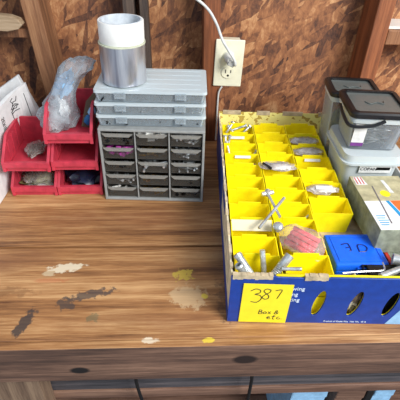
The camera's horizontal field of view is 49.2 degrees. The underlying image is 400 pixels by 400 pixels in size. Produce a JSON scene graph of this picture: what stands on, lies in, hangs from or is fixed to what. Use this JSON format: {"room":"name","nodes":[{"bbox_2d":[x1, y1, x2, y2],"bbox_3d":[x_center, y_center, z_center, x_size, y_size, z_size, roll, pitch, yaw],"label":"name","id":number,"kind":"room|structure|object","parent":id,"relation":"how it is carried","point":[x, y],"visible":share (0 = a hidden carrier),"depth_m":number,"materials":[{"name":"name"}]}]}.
{"room":"workshop","nodes":[
{"label":"workshop","id":0,"kind":"room"},
{"bbox_2d":[0,0,399,141],"bbox_3d":[0.041,-0.400,1.148,3.400,2.160,0.015,0,37,-3],"label":"wall","id":1,"kind":"structure","parent":0,"point":[291,46],"depth_m":1.14,"materials":[{"name":"brown wood"}]},
{"bbox_2d":[0,13,24,31],"bbox_3d":[-0.606,-0.407,0.968,0.415,0.055,0.024,0,37,-3],"label":"board","id":2,"kind":"object","parent":1,"relation":"attached to","point":[8,22],"visible":1,"depth_m":0.97,"materials":[{"name":"beige wood"}]},
{"bbox_2d":[0,26,29,37],"bbox_3d":[-0.487,-0.399,1.034,0.175,0.020,0.025,0,37,-3],"label":"trim","id":3,"kind":"structure","parent":1,"relation":"attached to","point":[22,32],"depth_m":1.03,"materials":[{"name":"brown wood"}]},
{"bbox_2d":[20,0,65,96],"bbox_3d":[-0.374,-0.335,1.108,0.200,2.037,0.089,0,37,-3],"label":"trim","id":4,"kind":"structure","parent":1,"relation":"attached to","point":[38,15],"depth_m":1.04,"materials":[{"name":"brown wood"}]},
{"bbox_2d":[122,0,136,14],"bbox_3d":[-0.169,-0.335,1.134,0.028,2.060,0.064,-1,37,-2],"label":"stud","id":5,"kind":"structure","parent":1,"relation":"attached to","point":[129,6],"depth_m":1.01,"materials":[{"name":"brown wood"}]},
{"bbox_2d":[139,0,151,67],"bbox_3d":[-0.136,-0.340,1.142,0.022,2.060,0.049,-1,37,-2],"label":"trim","id":6,"kind":"structure","parent":1,"relation":"attached to","point":[143,4],"depth_m":1.06,"materials":[{"name":"brown wood"}]},
{"bbox_2d":[201,0,220,140],"bbox_3d":[0.025,-0.329,1.134,0.041,2.060,0.089,-1,37,-2],"label":"trim","id":7,"kind":"structure","parent":1,"relation":"attached to","point":[210,33],"depth_m":1.07,"materials":[{"name":"brown wood"}]},
{"bbox_2d":[213,37,244,85],"bbox_3d":[0.069,-0.349,1.090,0.070,0.115,0.058,1,36,-4],"label":"wall outlet","id":8,"kind":"object","parent":1,"relation":"attached to","point":[224,75],"visible":0.74,"depth_m":1.07,"materials":[{"name":"beige plastic"}]},
{"bbox_2d":[196,0,236,67],"bbox_3d":[0.020,-0.389,0.996,0.136,0.169,0.042,0,37,-3],"label":"power cord","id":9,"kind":"object","parent":8,"relation":"attached to","point":[229,58],"visible":1,"depth_m":1.00,"materials":[{"name":"white plastic"}]},
{"bbox_2d":[221,67,234,77],"bbox_3d":[0.069,-0.315,1.081,0.033,0.029,0.002,0,37,-3],"label":"socket","id":10,"kind":"object","parent":8,"relation":"attached to","point":[226,72],"depth_m":1.08,"materials":[{"name":"beige plastic"}]},
{"bbox_2d":[346,0,396,80],"bbox_3d":[0.425,-0.330,1.154,0.040,2.060,0.089,0,37,-3],"label":"trim","id":11,"kind":"structure","parent":1,"relation":"attached to","point":[376,16],"depth_m":1.07,"materials":[{"name":"brown wood"}]},
{"bbox_2d":[385,29,399,44],"bbox_3d":[0.627,-0.419,1.100,0.354,0.034,0.087,0,37,-3],"label":"trim","id":12,"kind":"structure","parent":1,"relation":"attached to","point":[393,35],"depth_m":1.06,"materials":[{"name":"brown wood"}]},
{"bbox_3d":[0.061,1.185,0.857,3.400,0.040,2.360,0,37,-3],"label":"floor","id":13,"kind":"structure","parent":0,"visible":0},
{"bbox_2d":[0,141,399,399],"bbox_3d":[-0.009,0.377,1.189,2.900,0.860,0.650,0,37,-3],"label":"workbench","id":14,"kind":"object","parent":13,"relation":"on","point":[99,295],"visible":0.66,"depth_m":0.75,"materials":[{"name":"brown wood"}]},
{"bbox_2d":[0,82,36,202],"bbox_3d":[-0.433,-0.101,0.925,0.061,0.199,0.335,9,37,10],"label":"booklet","id":15,"kind":"object","parent":14,"relation":"on","point":[19,102],"visible":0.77,"depth_m":0.96,"materials":[{"name":"white paper"}]},
{"bbox_2d":[0,74,42,115],"bbox_3d":[-0.491,-0.212,1.073,0.271,0.196,0.016,0,37,-3],"label":"paper pad","id":16,"kind":"object","parent":14,"relation":"on","point":[16,81],"visible":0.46,"depth_m":1.03,"materials":[{"name":"white paper"}]},
{"bbox_2d":[11,170,57,195],"bbox_3d":[-0.367,-0.075,1.005,0.099,0.064,0.140,0,37,-3],"label":"bin","id":17,"kind":"object","parent":14,"relation":"on","point":[17,188],"visible":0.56,"depth_m":0.96,"materials":[{"name":"plastic"}]},
{"bbox_2d":[1,116,50,171],"bbox_3d":[-0.368,-0.125,0.961,0.099,0.064,0.140,0,37,-3],"label":"bin","id":18,"kind":"object","parent":17,"relation":"on","point":[16,138],"visible":0.74,"depth_m":0.97,"materials":[{"name":"plastic"}]},
{"bbox_2d":[24,140,45,158],"bbox_3d":[-0.368,-0.116,0.976,0.045,0.016,0.073,0,37,-3],"label":"plastic bag","id":19,"kind":"object","parent":18,"relation":"in","point":[33,149],"visible":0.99,"depth_m":0.97,"materials":[{"name":"beige"}]},
{"bbox_2d":[19,167,54,184],"bbox_3d":[-0.370,-0.062,1.005,0.092,0.036,0.107,0,37,-3],"label":"plastic bag","id":20,"kind":"object","parent":17,"relation":"in","point":[29,177],"visible":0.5,"depth_m":0.99,"materials":[{"name":"beige"}]},
{"bbox_2d":[57,156,103,194],"bbox_3d":[-0.269,-0.077,1.012,0.099,0.064,0.140,-1,37,-4],"label":"bin","id":21,"kind":"object","parent":14,"relation":"on","point":[67,188],"visible":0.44,"depth_m":0.97,"materials":[{"name":"plastic"}]},
{"bbox_2d":[50,121,100,170],"bbox_3d":[-0.269,-0.129,0.971,0.099,0.064,0.140,-1,37,-4],"label":"bin","id":22,"kind":"object","parent":21,"relation":"on","point":[73,156],"visible":0.58,"depth_m":0.95,"materials":[{"name":"plastic"}]},
{"bbox_2d":[43,88,98,143],"bbox_3d":[-0.271,-0.180,0.930,0.099,0.064,0.140,-1,37,-4],"label":"bin","id":23,"kind":"object","parent":22,"relation":"on","point":[78,134],"visible":0.63,"depth_m":0.90,"materials":[{"name":"plastic"}]},
{"bbox_2d":[36,56,95,132],"bbox_3d":[-0.278,-0.213,0.908,0.132,0.160,0.081,0,37,-3],"label":"plastic bag","id":24,"kind":"object","parent":23,"relation":"in","point":[65,83],"visible":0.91,"depth_m":0.91,"materials":[{"name":"white"}]},
{"bbox_2d":[82,92,97,128],"bbox_3d":[-0.225,-0.194,0.925,0.060,0.093,0.018,-20,42,-27],"label":"packet","id":25,"kind":"object","parent":23,"relation":"in","point":[86,117],"visible":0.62,"depth_m":0.92,"materials":[{"name":"plastic"}]},
{"bbox_2d":[65,166,99,184],"bbox_3d":[-0.265,-0.063,1.009,0.088,0.041,0.100,-12,39,-18],"label":"plastic bag","id":26,"kind":"object","parent":21,"relation":"in","point":[75,177],"visible":0.57,"depth_m":0.98,"materials":[{"name":"blue plastic"}]},
{"bbox_2d":[97,120,204,201],"bbox_3d":[-0.098,-0.112,0.976,0.214,0.174,0.151,2,37,0],"label":"drawer organizer","id":27,"kind":"object","parent":14,"relation":"on","point":[131,192],"visible":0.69,"depth_m":0.93,"materials":[{"name":"grey plastic"}]},
{"bbox_2d":[104,131,131,143],"bbox_3d":[-0.166,-0.135,0.895,0.059,0.024,0.049,2,37,0],"label":"screws","id":28,"kind":"object","parent":27,"relation":"on","point":[110,133],"visible":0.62,"depth_m":0.89,"materials":[{"name":"metal"}]},
{"bbox_2d":[106,145,133,155],"bbox_3d":[-0.166,-0.110,0.916,0.059,0.024,0.046,2,37,0],"label":"connectors","id":29,"kind":"object","parent":27,"relation":"on","point":[109,147],"visible":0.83,"depth_m":0.90,"materials":[{"name":"plastic"}]},
{"bbox_2d":[109,159,132,168],"bbox_3d":[-0.171,-0.082,0.937,0.052,0.018,0.045,2,37,-1],"label":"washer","id":30,"kind":"object","parent":27,"relation":"on","point":[118,161],"visible":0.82,"depth_m":0.93,"materials":[{"name":"metal"}]},
{"bbox_2d":[96,108,205,126],"bbox_3d":[-0.098,-0.191,0.914,0.218,0.024,0.127,1,37,-2],"label":"case","id":31,"kind":"object","parent":27,"relation":"on","point":[171,120],"visible":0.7,"depth_m":0.87,"materials":[{"name":"white plastic"}]},
{"bbox_2d":[94,97,205,114],"bbox_3d":[-0.098,-0.212,0.899,0.218,0.024,0.127,0,37,-2],"label":"case","id":32,"kind":"object","parent":31,"relation":"on","point":[133,106],"visible":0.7,"depth_m":0.86,"materials":[{"name":"white plastic"}]},
{"bbox_2d":[93,68,206,103],"bbox_3d":[-0.096,-0.232,0.884,0.218,0.024,0.127,1,37,-1],"label":"case","id":33,"kind":"object","parent":32,"relation":"on","point":[167,83],"visible":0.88,"depth_m":0.86,"materials":[{"name":"white plastic"}]},
{"bbox_2d":[98,40,146,87],"bbox_3d":[-0.148,-0.269,0.845,0.089,0.076,0.089,0,37,-3],"label":"tape roll","id":34,"kind":"object","parent":33,"relation":"on","point":[121,67],"visible":0.8,"depth_m":0.82,"materials":[{"name":"metal"}]},
{"bbox_2d":[97,13,144,46],"bbox_3d":[-0.146,-0.316,0.812,0.084,0.038,0.084,0,37,-3],"label":"tape roll","id":35,"kind":"object","parent":34,"relation":"on","point":[119,29],"visible":1,"depth_m":0.79,"materials":[{"name":"white plastic"}]},
{"bbox_2d":[98,93,201,100],"bbox_3d":[-0.095,-0.226,0.883,0.204,0.012,0.115,1,37,-2],"label":"screws","id":36,"kind":"object","parent":33,"relation":"in","point":[175,97],"visible":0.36,"depth_m":0.85,"materials":[{"name":"metal"}]},
{"bbox_2d":[95,93,205,103],"bbox_3d":[-0.096,-0.231,0.887,0.214,0.018,0.120,1,37,-1],"label":"tray","id":37,"kind":"object","parent":33,"relation":"on","point":[114,97],"depth_m":0.85,"materials":[{"name":"grey plastic"}]},
{"bbox_2d":[99,106,201,112],"bbox_3d":[-0.097,-0.206,0.898,0.207,0.012,0.116,1,37,-2],"label":"screws","id":38,"kind":"object","parent":32,"relation":"in","point":[160,109],"visible":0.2,"depth_m":0.86,"materials":[{"name":"metal"}]},
{"bbox_2d":[96,106,204,114],"bbox_3d":[-0.098,-0.210,0.902,0.214,0.018,0.120,0,37,-2],"label":"tray","id":39,"kind":"object","parent":32,"relation":"on","point":[150,110],"depth_m":0.87,"materials":[{"name":"grey plastic"}]},
{"bbox_2d":[98,118,203,126],"bbox_3d":[-0.098,-0.190,0.917,0.214,0.018,0.120,1,37,-2],"label":"tray","id":40,"kind":"object","parent":31,"relation":"on","point":[171,122],"depth_m":0.88,"materials":[{"name":"grey plastic"}]},
{"bbox_2d":[101,118,201,125],"bbox_3d":[-0.098,-0.185,0.914,0.207,0.012,0.116,1,37,-2],"label":"screws","id":41,"kind":"object","parent":31,"relation":"in","point":[161,121],"visible":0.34,"depth_m":0.88,"materials":[{"name":"metal"}]},
{"bbox_2d":[137,132,166,141],"bbox_3d":[-0.097,-0.137,0.895,0.061,0.031,0.048,2,37,0],"label":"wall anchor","id":42,"kind":"object","parent":27,"relation":"in","point":[143,134],"visible":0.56,"depth_m":0.88,"materials":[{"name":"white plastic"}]},
{"bbox_2d":[139,146,167,156],"bbox_3d":[-0.098,-0.106,0.919,0.059,0.019,0.043,2,37,-1],"label":"screws","id":43,"kind":"object","parent":27,"relation":"on","point":[143,148],"visible":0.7,"depth_m":0.91,"materials":[{"name":"silver metal"}]},
{"bbox_2d":[141,159,167,171],"bbox_3d":[-0.098,-0.080,0.935,0.060,0.022,0.055,2,37,0],"label":"screws","id":44,"kind":"object","parent":27,"relation":"on","point":[147,162],"visible":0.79,"depth_m":0.93,"materials":[{"name":"metal"}]},
{"bbox_2d":[143,185,166,194],"bbox_3d":[-0.100,-0.026,0.977,0.055,0.015,0.040,2,37,-1],"label":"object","id":45,"kind":"object","parent":27,"relation":"in","point":[159,187],"visible":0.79,"depth_m":0.97,"materials":[{"name":"silver metal"}]},
{"bbox_2d":[172,133,197,144],"bbox_3d":[-0.030,-0.131,0.897,0.056,0.022,0.048,2,37,-1],"label":"screws","id":46,"kind":"object","parent":27,"relation":"on","point":[176,135],"visible":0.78,"depth_m":0.89,"materials":[{"name":"metal"}]},
{"bbox_2d":[172,186,197,195],"bbox_3d":[-0.033,-0.024,0.975,0.057,0.018,0.044,2,37,0],"label":"bolts","id":47,"kind":"object","parent":27,"relation":"in","point":[187,188],"visible":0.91,"depth_m":0.97,"materials":[{"name":"metal"}]},
{"bbox_2d":[173,160,199,172],"bbox_3d":[-0.030,-0.079,0.936,0.060,0.023,0.056,2,37,0],"label":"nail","id":48,"kind":"object","parent":27,"relation":"on","point":[191,163],"visible":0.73,"depth_m":0.93,"materials":[{"name":"metal"}]},
{"bbox_2d":[173,147,199,158],"bbox_3d":[-0.027,-0.105,0.921,0.051,0.018,0.053,13,38,14],"label":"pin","id":49,"kind":"object","parent":27,"relation":"on","point":[188,149],"visible":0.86,"depth_m":0.91,"materials":[{"name":"metal"}]},
{"bbox_2d":[56,390,399,399],"bbox_3d":[0.035,0.503,1.323,2.600,0.020,0.520,0,37,-3],"label":"shelf","id":50,"kind":"object","parent":14,"relation":"attached to","point":[396,396],"depth_m":1.23,"materials":[{"name":"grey wood"}]},
{"bbox_2d":[266,392,327,399],"bbox_3d":[0.232,0.471,1.097,0.080,0.309,0.180,0,37,-3],"label":"tote","id":51,"kind":"object","parent":14,"relation":"on","point":[305,395],"visible":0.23,"depth_m":0.97,"materials":[{"name":"blue plastic"}]},
{"bbox_2d":[217,110,399,323],"bbox_3d":[0.226,-0.010,0.904,0.363,0.111,0.562,1,37,-1],"label":"cardboard box","id":52,"kind":"object","parent":14,"relation":"on","point":[340,290],"visible":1,"depth_m":0.69,"materials":[{"name":"blue cardboard"}]},
{"bbox_2d":[217,116,227,316],"bbox_3d":[0.045,-0.009,0.905,0.002,0.097,0.553,1,37,-1],"label":"print","id":53,"kind":"object","parent":52,"relation":"on","point":[219,157],"depth_m":0.92},
{"bbox_2d":[238,283,293,322],"bbox_3d":[0.102,0.162,0.682,0.078,0.090,0.001,1,37,-1],"label":"sticky note","id":54,"kind":"object","parent":52,"relation":"attached to","point":[259,302],"visible":1,"depth_m":0.68,"materials":[{"name":"yellow paper"}]},
{"bbox_2d":[222,138,362,240],"bbox_3d":[0.227,0.005,0.933,0.345,0.046,0.472,1,37,-1],"label":"insert","id":55,"kind":"object","parent":52,"relation":"in","point":[353,228],"visible":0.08,"depth_m":0.83,"materials":[{"name":"beige cardboard"}]},
{"bbox_2d":[222,123,253,135],"bbox_3d":[0.090,-0.151,1.053,0.074,0.054,0.044,1,37,-1],"label":"bin","id":56,"kind":"object","parent":55,"relation":"on","point":[235,125],"visible":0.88,"depth_m":1.06,"materials":[{"name":"plastic"}]},
{"bbox_2d":[223,132,255,151],"bbox_3d":[0.090,-0.124,1.016,0.074,0.054,0.044,2,37,-1],"label":"bin","id":57,"kind":"object","parent":55,"relation":"on","point":[250,138],"visible":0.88,"depth_m":1.02,"materials":[{"name":"plastic"}]},
{"bbox_2d":[224,141,257,161],"bbox_3d":[0.090,-0.097,0.980,0.074,0.054,0.044,1,37,-1],"label":"bin","id":58,"kind":"object","parent":55,"relation":"on","point":[242,146],"visible":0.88,"depth_m":0.99,"materials":[{"name":"plastic"}]},
{"bbox_2d":[225,151,259,176],"bbox_3d":[0.090,-0.070,0.944,0.074,0.054,0.044,1,37,-1],"label":"bin","id":59,"kind":"object","parent":55,"relation":"on","point":[230,158],"visible":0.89,"depth_m":0.95,"materials":[{"name":"plastic"}]},
{"bbox_2d":[226,162,262,185],"bbox_3d":[0.090,-0.043,0.907,0.074,0.054,0.044,1,37,-1],"label":"bin","id":60,"kind":"object","parent":55,"relation":"on","point":[237,167],"visible":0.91,"depth_m":0.92,"materials":[{"name":"plastic"}]},
{"bbox_2d":[227,174,264,197],"bbox_3d":[0.090,-0.016,0.871,0.074,0.054,0.044,1,37,-1],"label":"bin","id":61,"kind":"object","parent":55,"relation":"on","point":[239,180],"visible":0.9,"depth_m":0.88,"materials":[{"name":"plastic"}]},
{"bbox_2d":[228,187,267,209],"bbox_3d":[0.090,0.011,0.834,0.074,0.054,0.044,2,37,0],"label":"bin","id":62,"kind":"object","parent":55,"relation":"on","point":[244,194],"visible":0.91,"depth_m":0.84,"materials":[{"name":"plastic"}]},
{"bbox_2d":[229,201,271,238],"bbox_3d":[0.090,0.038,0.798,0.074,0.054,0.044,2,37,0],"label":"bin","id":63,"kind":"object","parent":55,"relation":"on","point":[240,209],"visible":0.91,"depth_m":0.81,"materials":[{"name":"plastic"}]},
{"bbox_2d":[261,189,280,217],"bbox_3d":[0.130,0.005,0.778,0.022,0.021,0.066,-9,38,-15],"label":"bolt","id":64,"kind":"object","parent":63,"relation":"on","point":[267,192],"visible":1,"depth_m":0.79,"materials":[{"name":"metal"}]},
{"bbox_2d":[231,217,274,245],"bbox_3d":[0.090,0.065,0.761,0.074,0.054,0.044,2,37,-1],"label":"bin","id":65,"kind":"object","parent":55,"relation":"on","point":[233,233],"depth_m":0.76,"materials":[{"name":"plastic"}]},
{"bbox_2d":[258,197,284,228],"bbox_3d":[0.125,0.022,0.761,0.006,0.014,0.092,24,42,27],"label":"bolt","id":66,"kind":"object","parent":65,"relation":"on","point":[283,198],"visible":1,"depth_m":0.76,"materials":[{"name":"metal"}]},
{"bbox_2d":[232,234,278,271],"bbox_3d":[0.090,0.092,0.725,0.074,0.054,0.044,1,37,-1],"label":"bin","id":67,"kind":"object","parent":55,"relation":"on","point":[246,243],"visible":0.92,"depth_m":0.73,"materials":[{"name":"plastic"}]},
{"bbox_2d":[253,123,285,133],"bbox_3d":[0.165,-0.151,1.056,0.074,0.054,0.044,1,37,-1],"label":"bin","id":68,"kind":"object","parent":55,"relation":"on","point":[263,127],"visible":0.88,"depth_m":1.06,"materials":[{"name":"plastic"}]},
{"bbox_2d":[255,132,288,143],"bbox_3d":[0.165,-0.124,1.020,0.074,0.054,0.044,1,37,-1],"label":"bin","id":69,"kind":"object","parent":55,"relation":"on","point":[265,136],"visible":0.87,"depth_m":1.03,"materials":[{"name":"plastic"}]},
{"bbox_2d":[257,141,291,153],"bbox_3d":[0.165,-0.097,0.984,0.074,0.054,0.044,1,37,-1],"label":"bin","id":70,"kind":"object","parent":55,"relation":"on","point":[270,146],"visible":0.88,"depth_m":0.99,"materials":[{"name":"plastic"}]},
{"bbox_2d":[259,151,295,165],"bbox_3d":[0.165,-0.070,0.947,0.074,0.054,0.044,1,37,-1],"label":"bin","id":71,"kind":"object","parent":55,"relation":"on","point":[272,157],"visible":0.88,"depth_m":0.95,"materials":[{"name":"plastic"}]},
{"bbox_2d":[262,162,299,176],"bbox_3d":[0.165,-0.043,0.911,0.074,0.054,0.044,1,37,-1],"label":"bin","id":72,"kind":"object","parent":55,"relation":"on","point":[265,172],"visible":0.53,"depth_m":0.92,"materials":[{"name":"plastic"}]},
{"bbox_2d":[260,161,296,171],"bbox_3d":[0.160,-0.070,0.901,0.081,0.014,0.028,2,37,1],"label":"plastic bag","id":73,"kind":"object","parent":72,"relation":"in","point":[281,166],"visible":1,"depth_m":0.90,"materials":[{"name":"beige"}]},
{"bbox_2d":[264,174,303,189],"bbox_3d":[0.165,-0.016,0.874,0.074,0.054,0.044,1,37,-1],"label":"bin","id":74,"kind":"object","parent":55,"relation":"on","point":[276,180],"visible":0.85,"depth_m":0.88,"materials":[{"name":"plastic"}]},
{"bbox_2d":[267,187,308,205],"bbox_3d":[0.165,0.011,0.838,0.074,0.054,0.044,1,37,-1],"label":"bin","id":75,"kind":"object","parent":55,"relation":"on","point":[290,194],"visible":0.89,"depth_m":0.85,"materials":[{"name":"plastic"}]},
{"bbox_2d":[270,201,313,219],"bbox_3d":[0.165,0.038,0.801,0.074,0.054,0.044,1,37,-1],"label":"bin","id":76,"kind":"object","parent":55,"relation":"on","point":[286,209],"visible":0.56,"depth_m":0.81,"materials":[{"name":"plastic"}]},
{"bbox_2d":[273,217,319,244],"bbox_3d":[0.165,0.065,0.765,0.074,0.054,0.044,1,37,-1],"label":"bin","id":77,"kind":"object","parent":55,"relation":"on","point":[295,221],"visible":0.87,"depth_m":0.77,"materials":[{"name":"plastic"}]},
{"bbox_2d":[284,123,317,135],"bbox_3d":[0.241,-0.152,1.061,0.074,0.054,0.044,1,37,-1],"label":"bin","id":78,"kind":"object","parent":55,"relation":"on","point":[294,128],"visible":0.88,"depth_m":1.07,"materials":[{"name":"plastic"}]},
{"bbox_2d":[278,234,327,258],"bbox_3d":[0.168,0.092,0.729,0.074,0.054,0.044,1,37,-1],"label":"bin","id":79,"kind":"object","parent":55,"relation":"on","point":[320,248],"visible":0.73,"depth_m":0.73,"materials":[{"name":"plastic"}]},
{"bbox_2d":[279,224,325,254],"bbox_3d":[0.168,0.069,0.719,0.080,0.032,0.048,19,40,21],"label":"packet","id":80,"kind":"object","parent":79,"relation":"in","point":[298,239],"visible":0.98,"depth_m":0.72,"materials":[{"name":"pink plastic"}]},
{"bbox_2d":[287,133,321,146],"bbox_3d":[0.241,-0.121,1.019,0.074,0.054,0.044,1,37,-1],"label":"bin","id":81,"kind":"object","parent":55,"relation":"on","point":[296,135],"visible":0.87,"depth_m":1.02,"materials":[{"name":"plastic"}]},
{"bbox_2d":[290,136,316,144],"bbox_3d":[0.242,-0.137,1.015,0.072,0.016,0.021,2,37,-1],"label":"plastic bag","id":82,"kind":"object","parent":81,"relation":"in","point":[295,140],"visible":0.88,"depth_m":1.01,"materials":[{"name":"beige"}]},
{"bbox_2d":[291,143,326,158],"bbox_3d":[0.241,-0.092,0.980,0.074,0.054,0.044,2,37,-1],"label":"bin","id":83,"kind":"object","parent":55,"relation":"on","point":[300,145],"visible":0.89,"depth_m":0.98,"materials":[{"name":"plastic"}]},
{"bbox_2d":[294,147,322,154],"bbox_3d":[0.242,-0.109,0.976,0.077,0.017,0.021,-1,37,-3],"label":"plastic bag","id":84,"kind":"object","parent":83,"relation":"in","point":[305,150],"visible":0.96,"depth_m":0.97,"materials":[{"name":"beige"}]},
{"bbox_2d":[295,155,332,171],"bbox_3d":[0.241,-0.062,0.940,0.074,0.054,0.044,1,37,-1],"label":"bin","id":85,"kind":"object","parent":55,"relation":"on","point":[325,162],"visible":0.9,"depth_m":0.95,"materials":[{"name":"plastic"}]},
{"bbox_2d":[299,167,338,183],"bbox_3d":[0.241,-0.033,0.900,0.074,0.054,0.044,1,37,-1],"label":"bin","id":86,"kind":"object","parent":55,"relation":"on","point":[310,174],"visible":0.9,"depth_m":0.91,"materials":[{"name":"plastic"}]},
{"bbox_2d":[303,181,345,198],"bbox_3d":[0.241,-0.003,0.860,0.074,0.054,0.044,2,37,-1],"label":"bin","id":87,"kind":"object","parent":55,"relation":"on","point":[341,194],"visible":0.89,"depth_m":0.86,"materials":[{"name":"plastic"}]},
{"bbox_2d":[304,184,339,194],"bbox_3d":[0.238,-0.021,0.853,0.069,0.015,0.022,1,37,-1],"label":"plastic bag","id":88,"kind":"object","parent":87,"relation":"in","point":[324,189],"visible":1,"depth_m":0.85,"materials":[{"name":"beige"}]},
{"bbox_2d":[308,196,352,232],"bbox_3d":[0.241,0.027,0.820,0.074,0.054,0.044,1,37,-1],"label":"bin","id":89,"kind":"object","parent":55,"relation":"on","point":[330,213],"visible":0.95,"depth_m":0.82,"materials":[{"name":"plastic"}]},
{"bbox_2d":[318,77,378,153],"bbox_3d":[0.334,-0.184,1.010,0.110,0.171,0.098,3,37,2],"label":"bucket","id":90,"kind":"object","parent":55,"relation":"on","point":[333,85],"visible":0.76,"depth_m":0.98,"materials":[{"name":"white plastic"}]},
{"bbox_2d":[330,108,355,127],"bbox_3d":[0.332,-0.172,1.013,0.064,0.103,0.054,0,37,-3],"label":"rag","id":91,"kind":"object","parent":90,"relation":"in","point":[335,115],"visible":0.15,"depth_m":0.99,"materials":[{"name":"grey fabric"}]},
{"bbox_2d":[323,234,388,274],"bbox_3d":[0.264,0.095,0.748,0.089,0.030,0.080,0,37,-3],"label":"case","id":92,"kind":"object","parent":55,"relation":"on","point":[347,253],"visible":0.87,"depth_m":0.73,"materials":[{"name":"plastic"}]},
{"bbox_2d":[326,124,399,193],"bbox_3d":[0.340,-0.084,0.934,0.126,0.102,0.146,1,37,-2],"label":"tub","id":93,"kind":"object","parent":55,"relation":"on","point":[346,162],"visible":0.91,"depth_m":0.87,"materials":[{"name":"white plastic"}]},
{"bbox_2d":[338,89,399,149],"bbox_3d":[0.338,-0.159,0.877,0.127,0.082,0.130,2,37,1],"label":"bucket","id":94,"kind":"object","parent":93,"relation":"on","point":[375,108],"visible":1,"depth_m":0.85,"materials":[{"name":"white plastic"}]},
{"bbox_2d":[351,123,396,144],"bbox_3d":[0.340,-0.153,0.888,0.091,0.049,0.095,1,37,-1],"label":"screws","id":95,"kind":"object","parent":94,"relation":"in","point":[370,135],"visible":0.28,"depth_m":0.86,"materials":[{"name":"metal"}]},
{"bbox_2d":[383,252,399,264],"bbox_3d":[0.355,0.058,0.813,0.086,0.018,0.180,-1,37,-4],"label":"carton","id":96,"kind":"object","parent":55,"relation":"on","point":[388,255],"visible":0.16,"depth_m":0.75,"materials":[{"name":"cardboard"}]},
{"bbox_2d":[345,176,399,251],"bbox_3d":[0.342,0.021,0.802,0.098,0.052,0.161,-1,37,-3],"label":"carton","id":97,"kind":"object","parent":96,"relation":"on","point":[374,201],"visible":0.98,"depth_m":0.78,"materials":[{"name":"beige cardboard"}]},
{"bbox_2d":[349,176,399,200],"bbox_3d":[0.341,-0.022,0.819,0.097,0.001,0.080,0,37,-3],"label":"print","id":98,"kind":"object","parent":97,"relation":"on","point":[365,188],"depth_m":0.82},
{"bbox_2d":[364,201,399,229],"bbox_3d":[0.345,0.025,0.754,0.097,0.001,0.079,0,37,-3],"label":"print","id":99,"kind":"object","parent":97,"relation":"on","point":[383,215],"depth_m":0.76,"materials":[{"name":"paper"}]},
{"bbox_2d":[372,186,391,222],"bbox_3d":[0.323,0.006,0.777,0.002,0.001,0.110,2,37,0],"label":"picture","id":100,"kind":"object","parent":97,"relation":"on","point":[380,201],"depth_m":0.78},
{"bbox_2d":[376,215,389,224],"bbox_3d":[0.311,0.034,0.740,0.018,0.001,0.026,-1,37,-3],"label":"print","id":101,"kind":"object","parent":97,"relation":"on","point":[380,219],"depth_m":0.74},
{"bbox_2d":[311,296,324,312],"bbox_3d":[0.177,0.156,0.720,0.074,0.054,0.044,1,37,-1],"label":"bin","id":102,"kind":"object","parent":52,"relation":"in","point":[319,300],"visible":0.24,"depth_m":0.70,"materials":[{"name":"plastic"}]},
{"bbox_2d":[283,253,333,295],"bbox_3d":[0.168,0.119,0.692,0.074,0.054,0.044,1,37,-1],"label":"bin","id":103,"kind":"object","parent":102,"relation":"on","point":[315,263],"visible":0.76,"depth_m":0.70,"materials":[{"name":"plastic"}]},
{"bbox_2d":[347,273,362,311],"bbox_3d":[0.241,0.150,0.708,0.040,0.082,0.039,0,37,-3],"label":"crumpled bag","id":104,"kind":"object","parent":52,"relation":"in","point":[357,298],"visible":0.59,"depth_m":0.69,"materials":[{"name":"beige plastic"}]},
{"bbox_2d":[357,264,399,313],"bbox_3d":[0.327,0.149,0.717,0.130,0.076,0.045,1,37,-1],"label":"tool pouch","id":105,"kind":"object","parent":52,"relation":"in","point":[392,300],"visible":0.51,"depth_m":0.70,"materials":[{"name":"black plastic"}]},
{"bbox_2d":[378,266,399,275],"bbox_3d":[0.330,0.105,0.686,0.112,0.018,0.024,-16,40,-23],"label":"ratchet","id":106,"kind":"object","parent":105,"relation":"on","point":[391,272],"visible":0.84,"depth_m":0.67,"materials":[{"name":"metal"}]},
{"bbox_3d":[0.089,0.154,0.718,0.073,0.054,0.044,1,37,-1],"label":"bin","id":107,"kind":"object","parent":52,"relation":"in","visible":0},
{"bbox_2d":[234,253,282,272],"bbox_3d":[0.089,0.119,0.689,0.074,0.054,0.044,1,37,-1],"label":"bin","id":108,"kind":"object","parent":107,"relation":"on","point":[253,259],"visible":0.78,"depth_m":0.70,"materials":[{"name":"plastic"}]},
{"bbox_2d":[234,252,253,271],"bbox_3d":[0.071,0.103,0.675,0.045,0.040,0.014,29,44,32],"label":"metal sleeve","id":109,"kind":"object","parent":108,"relation":"in","point":[239,257],"visible":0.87,"depth_m":0.67,"materials":[{"name":"metal"}]},
{"bbox_2d":[259,249,266,272],"bbox_3d":[0.100,0.109,0.684,0.009,0.060,0.035,-8,38,-13],"label":"bolt","id":110,"kind":"object","parent":108,"relation":"in","point":[262,251],"visible":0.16,"depth_m":0.68,"materials":[{"name":"metal"}]},
{"bbox_2d":[271,252,293,274],"bbox_3d":[0.125,0.102,0.674,0.044,0.039,0.015,-24,44,-31],"label":"bolt","id":111,"kind":"object","parent":108,"relation":"in","point":[287,258],"visible":0.73,"depth_m":0.67,"materials":[{"name":"metal"}]},
{"bbox_2d":[324,391,365,399],"bbox_3d":[0.324,0.474,1.105,0.065,0.299,0.180,0,37,-3],"label":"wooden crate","id":112,"kind":"object","parent":14,"relation":"on","point":[343,395],"visible":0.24,"depth_m":0.96,"materials":[{"name":"brown wood"}]},
{"bbox_2d":[371,390,394,399],"bbox_3d":[0.399,0.470,1.106,0.045,0.309,0.180,0,37,-3],"label":"tote","id":113,"kind":"object","parent":14,"relation":"on","point":[381,394],"visible":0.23,"depth_m":0.96,"materials":[{"name":"blue plastic"}]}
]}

